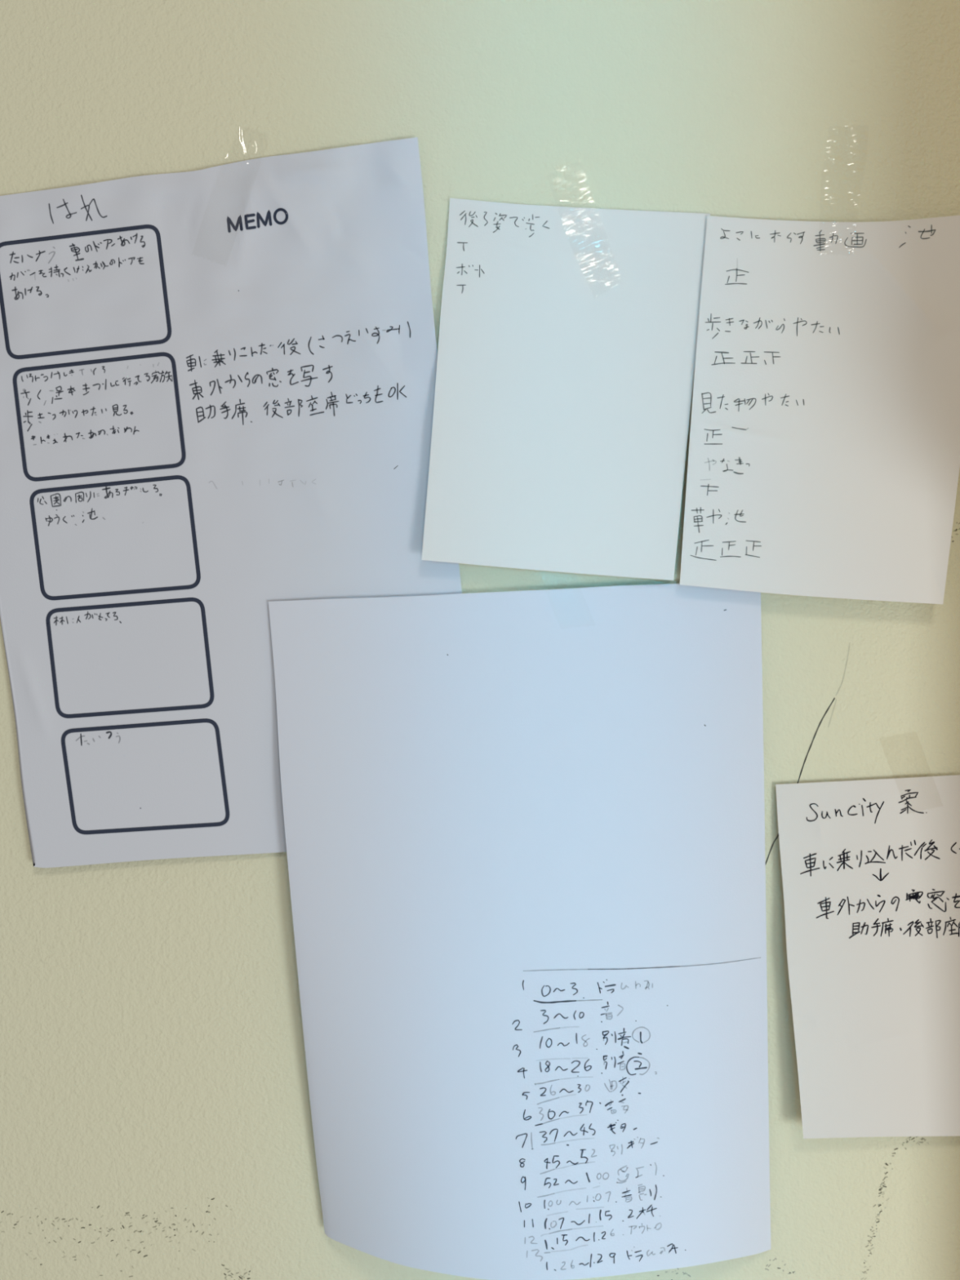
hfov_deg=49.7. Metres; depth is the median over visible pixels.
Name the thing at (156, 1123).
wall
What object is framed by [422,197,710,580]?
sheet
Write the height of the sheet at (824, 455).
0.172 m
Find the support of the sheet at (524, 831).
attached to the wall
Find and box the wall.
[0,0,959,1279]
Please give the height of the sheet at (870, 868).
0.158 m
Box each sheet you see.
[0,137,462,867]
[268,583,771,1279]
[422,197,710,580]
[680,215,959,604]
[775,774,959,1138]
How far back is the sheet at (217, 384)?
0.46 m

